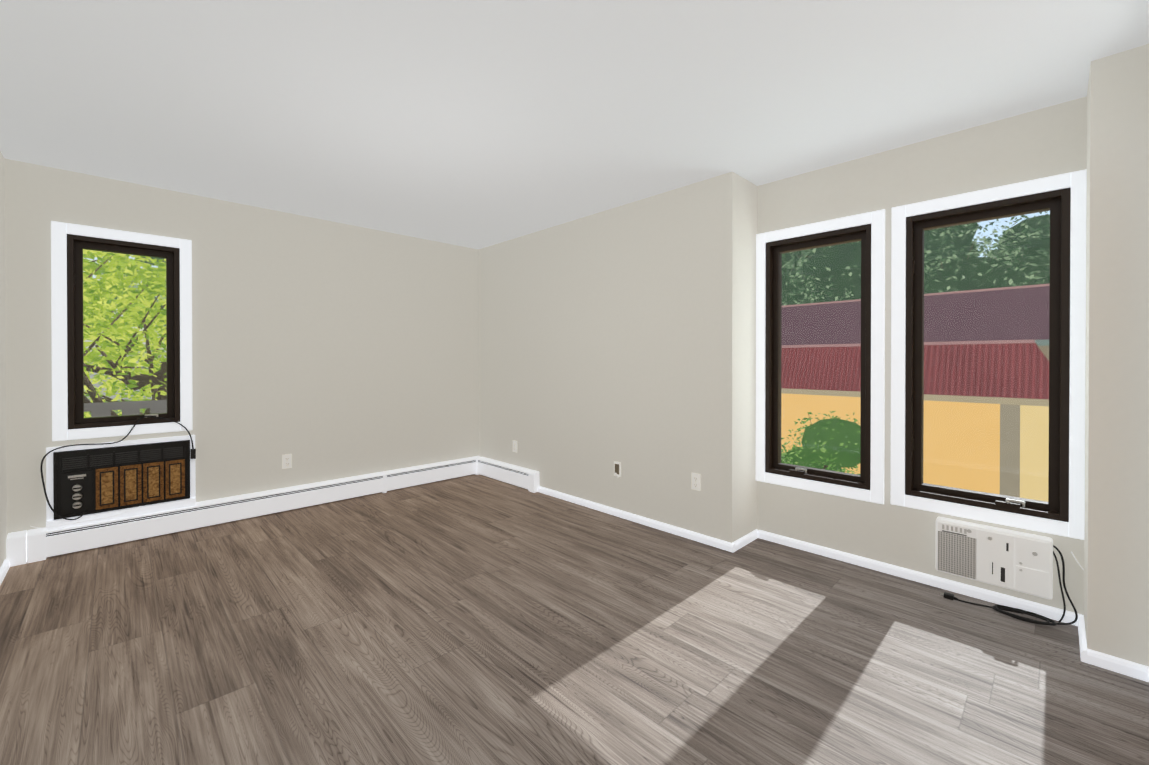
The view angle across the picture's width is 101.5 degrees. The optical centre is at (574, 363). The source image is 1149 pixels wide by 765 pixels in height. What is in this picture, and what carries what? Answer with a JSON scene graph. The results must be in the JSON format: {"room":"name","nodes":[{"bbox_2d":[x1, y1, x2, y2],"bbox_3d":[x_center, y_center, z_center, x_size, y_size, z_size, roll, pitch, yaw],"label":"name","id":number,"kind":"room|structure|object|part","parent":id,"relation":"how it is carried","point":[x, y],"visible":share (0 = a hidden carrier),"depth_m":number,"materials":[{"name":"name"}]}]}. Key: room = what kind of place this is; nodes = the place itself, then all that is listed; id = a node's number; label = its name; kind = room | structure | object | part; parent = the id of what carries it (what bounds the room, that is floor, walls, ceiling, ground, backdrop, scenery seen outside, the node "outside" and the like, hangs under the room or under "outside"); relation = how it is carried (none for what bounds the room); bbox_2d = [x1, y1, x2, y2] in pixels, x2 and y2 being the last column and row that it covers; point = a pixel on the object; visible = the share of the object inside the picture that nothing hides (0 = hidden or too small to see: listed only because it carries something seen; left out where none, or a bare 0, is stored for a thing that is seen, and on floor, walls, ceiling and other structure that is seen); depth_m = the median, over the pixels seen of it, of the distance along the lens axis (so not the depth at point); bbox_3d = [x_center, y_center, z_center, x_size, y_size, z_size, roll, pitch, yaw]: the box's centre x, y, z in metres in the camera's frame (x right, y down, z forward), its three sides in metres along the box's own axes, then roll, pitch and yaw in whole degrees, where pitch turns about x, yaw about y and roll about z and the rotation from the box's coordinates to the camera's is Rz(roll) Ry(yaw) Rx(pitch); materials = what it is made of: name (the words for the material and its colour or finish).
{"room":"empty living room","nodes":[
{"label":"empty living room","id":0,"kind":"room"},
{"bbox_2d":[0,151,6,566],"bbox_3d":[-1.785,0.002,0.990,0.220,2.440,4.905,0,0,-44],"label":"wall","id":1,"kind":"structure","parent":0,"point":[3,506],"depth_m":2.75,"materials":[{"name":"beige paint"}]},
{"bbox_2d":[0,560,9,584],"bbox_3d":[-1.751,1.195,1.131,0.018,0.052,4.610,0,0,-44],"label":"baseboard","id":2,"kind":"structure","parent":1,"relation":"attached to","point":[5,566],"depth_m":2.68,"materials":[{"name":"white wood"}]},
{"bbox_2d":[4,158,478,535],"bbox_3d":[-2.152,-0.016,4.210,4.190,2.440,0.220,0,0,-44],"label":"wall","id":3,"kind":"structure","parent":0,"point":[324,350],"depth_m":3.81,"materials":[{"name":"beige paint"}]},
{"bbox_2d":[30,416,195,530],"bbox_3d":[-3.117,0.700,3.220,0.792,0.673,0.257,0,0,-44],"label":"air conditioner","id":4,"kind":"object","parent":3,"relation":"in","point":[91,483],"visible":1,"depth_m":3.14,"materials":[{"name":"black plastic"}]},
{"bbox_2d":[51,221,191,440],"bbox_3d":[-3.071,-0.201,3.222,0.684,1.380,0.122,0,0,-44],"label":"window","id":5,"kind":"structure","parent":3,"relation":"in","point":[77,245],"depth_m":3.13,"materials":[{"name":"white wood"}]},
{"bbox_3d":[-2.966,0.375,3.265,0.109,0.038,0.025,0,0,-44],"label":"crank handle","id":6,"kind":"part","parent":5,"relation":"part of","materials":[{"name":"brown metal"}]},
{"bbox_2d":[282,454,291,468],"bbox_3d":[-2.359,0.806,3.853,0.070,0.115,0.010,0,0,-44],"label":"outlet","id":7,"kind":"object","parent":3,"relation":"attached to","point":[286,460],"visible":1,"depth_m":3.85,"materials":[{"name":"white plastic"}]},
{"bbox_2d":[0,474,1148,764],"bbox_3d":[-0.441,1.274,2.461,4.190,0.120,5.125,0,0,-44],"label":"floor","id":8,"kind":"structure","parent":0,"point":[474,620],"depth_m":1.96,"materials":[{"name":"brown wood"}]},
{"bbox_2d":[6,456,538,566],"bbox_3d":[-1.872,1.115,3.617,3.305,0.186,1.030,0,0,-44],"label":"baseboard heater","id":9,"kind":"object","parent":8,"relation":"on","point":[33,545],"visible":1,"depth_m":3.60,"materials":[{"name":"white metal"}]},
{"bbox_2d":[940,592,1056,625],"bbox_3d":[2.072,1.203,2.313,0.103,0.023,0.424,0,0,-44],"label":"power cord","id":10,"kind":"object","parent":8,"relation":"on","point":[995,607],"visible":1,"depth_m":2.26,"materials":[{"name":"black rubber"}]},
{"bbox_2d":[0,0,1148,248],"bbox_3d":[-0.441,-1.301,2.447,4.190,0.150,5.125,0,0,-44],"label":"ceiling","id":11,"kind":"structure","parent":0,"point":[476,124],"depth_m":2.12,"materials":[{"name":"white paint"}]},
{"bbox_2d":[478,171,756,542],"bbox_3d":[0.219,-0.016,4.306,0.660,2.440,2.953,0,0,-44],"label":"wall","id":12,"kind":"structure","parent":0,"point":[625,335],"depth_m":3.57,"materials":[{"name":"beige paint"}]},
{"bbox_2d":[513,440,516,452],"bbox_3d":[-0.593,0.827,4.664,0.010,0.115,0.070,0,0,-44],"label":"outlet","id":13,"kind":"object","parent":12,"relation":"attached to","point":[514,446],"visible":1,"depth_m":4.66,"materials":[{"name":"white plastic"}]},
{"bbox_2d":[614,461,620,477],"bbox_3d":[0.333,0.841,3.705,0.022,0.124,0.070,0,0,-44],"label":"outlet","id":14,"kind":"object","parent":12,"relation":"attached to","point":[617,469],"visible":1,"depth_m":3.70,"materials":[{"name":"white plastic"}]},
{"bbox_2d":[538,486,735,552],"bbox_3d":[0.342,1.181,3.701,0.018,0.052,1.941,0,0,-44],"label":"baseboard","id":15,"kind":"structure","parent":12,"relation":"attached to","point":[731,547],"depth_m":3.49,"materials":[{"name":"white wood"}]},
{"bbox_2d":[691,473,700,490],"bbox_3d":[0.829,0.810,3.205,0.010,0.115,0.070,0,0,-44],"label":"outlet","id":16,"kind":"object","parent":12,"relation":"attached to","point":[695,481],"visible":1,"depth_m":3.20,"materials":[{"name":"white plastic"}]},
{"bbox_2d":[736,529,759,550],"bbox_3d":[1.141,1.184,3.137,0.300,0.052,0.018,0,0,-44],"label":"baseboard","id":17,"kind":"structure","parent":12,"relation":"attached to","point":[755,534],"depth_m":3.15,"materials":[{"name":"white wood"}]},
{"bbox_2d":[757,96,1086,614],"bbox_3d":[1.850,-0.008,2.754,0.110,2.440,1.547,0,0,-44],"label":"wall","id":18,"kind":"structure","parent":0,"point":[1049,141],"depth_m":2.67,"materials":[{"name":"beige paint"}]},
{"bbox_2d":[756,209,884,503],"bbox_3d":[1.566,-0.037,3.030,0.122,1.707,0.764,0,0,-44],"label":"window","id":19,"kind":"structure","parent":18,"relation":"in","point":[775,250],"depth_m":2.97,"materials":[{"name":"white wood"}]},
{"bbox_3d":[1.465,0.704,3.073,0.025,0.038,0.109,0,0,-44],"label":"crank handle","id":20,"kind":"part","parent":19,"relation":"part of","materials":[{"name":"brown metal"}]},
{"bbox_2d":[760,530,1071,624],"bbox_3d":[1.804,1.186,2.716,0.018,0.052,1.547,0,0,-44],"label":"baseboard","id":21,"kind":"structure","parent":18,"relation":"attached to","point":[1050,612],"depth_m":2.57,"materials":[{"name":"white wood"}]},
{"bbox_2d":[891,170,1085,539],"bbox_3d":[2.125,-0.039,2.456,0.122,1.697,0.770,0,0,-44],"label":"window","id":22,"kind":"structure","parent":18,"relation":"in","point":[1056,204],"depth_m":2.36,"materials":[{"name":"white wood"}]},
{"bbox_3d":[2.144,-0.034,2.474,0.004,1.443,0.510,0,0,-44],"label":"glass","id":23,"kind":"part","parent":22,"relation":"part of","materials":[{"name":"clear glass"}]},
{"bbox_3d":[2.176,0.698,2.344,0.025,0.038,0.109,0,0,-44],"label":"crank handle","id":24,"kind":"part","parent":22,"relation":"part of","materials":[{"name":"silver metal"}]},
{"bbox_2d":[935,517,1083,624],"bbox_3d":[2.150,1.020,2.313,0.084,0.381,0.591,0,0,-44],"label":"air conditioner","id":25,"kind":"object","parent":18,"relation":"in","point":[1018,561],"visible":0.92,"depth_m":2.32,"materials":[{"name":"white plastic"}]},
{"bbox_2d":[1084,44,1148,666],"bbox_3d":[2.394,-0.004,2.075,0.660,2.440,0.185,0,0,-44],"label":"wall","id":26,"kind":"structure","parent":0,"point":[1116,559],"depth_m":1.85,"materials":[{"name":"beige paint"}]},
{"bbox_2d":[1072,612,1095,665],"bbox_3d":[2.195,1.190,2.029,0.338,0.052,0.018,0,0,-44],"label":"baseboard","id":27,"kind":"structure","parent":26,"relation":"attached to","point":[1088,656],"depth_m":1.95,"materials":[{"name":"white wood"}]},
{"label":"outside","id":28,"kind":"structure","parent":0,"visible":0},
{"bbox_2d":[83,211,1049,501],"bbox_3d":[-0.867,-4.241,19.251,100.000,16.725,100.000,0,0,-44],"label":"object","id":29,"kind":"structure","parent":28,"point":[847,457],"depth_m":12.12,"materials":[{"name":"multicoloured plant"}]}
]}

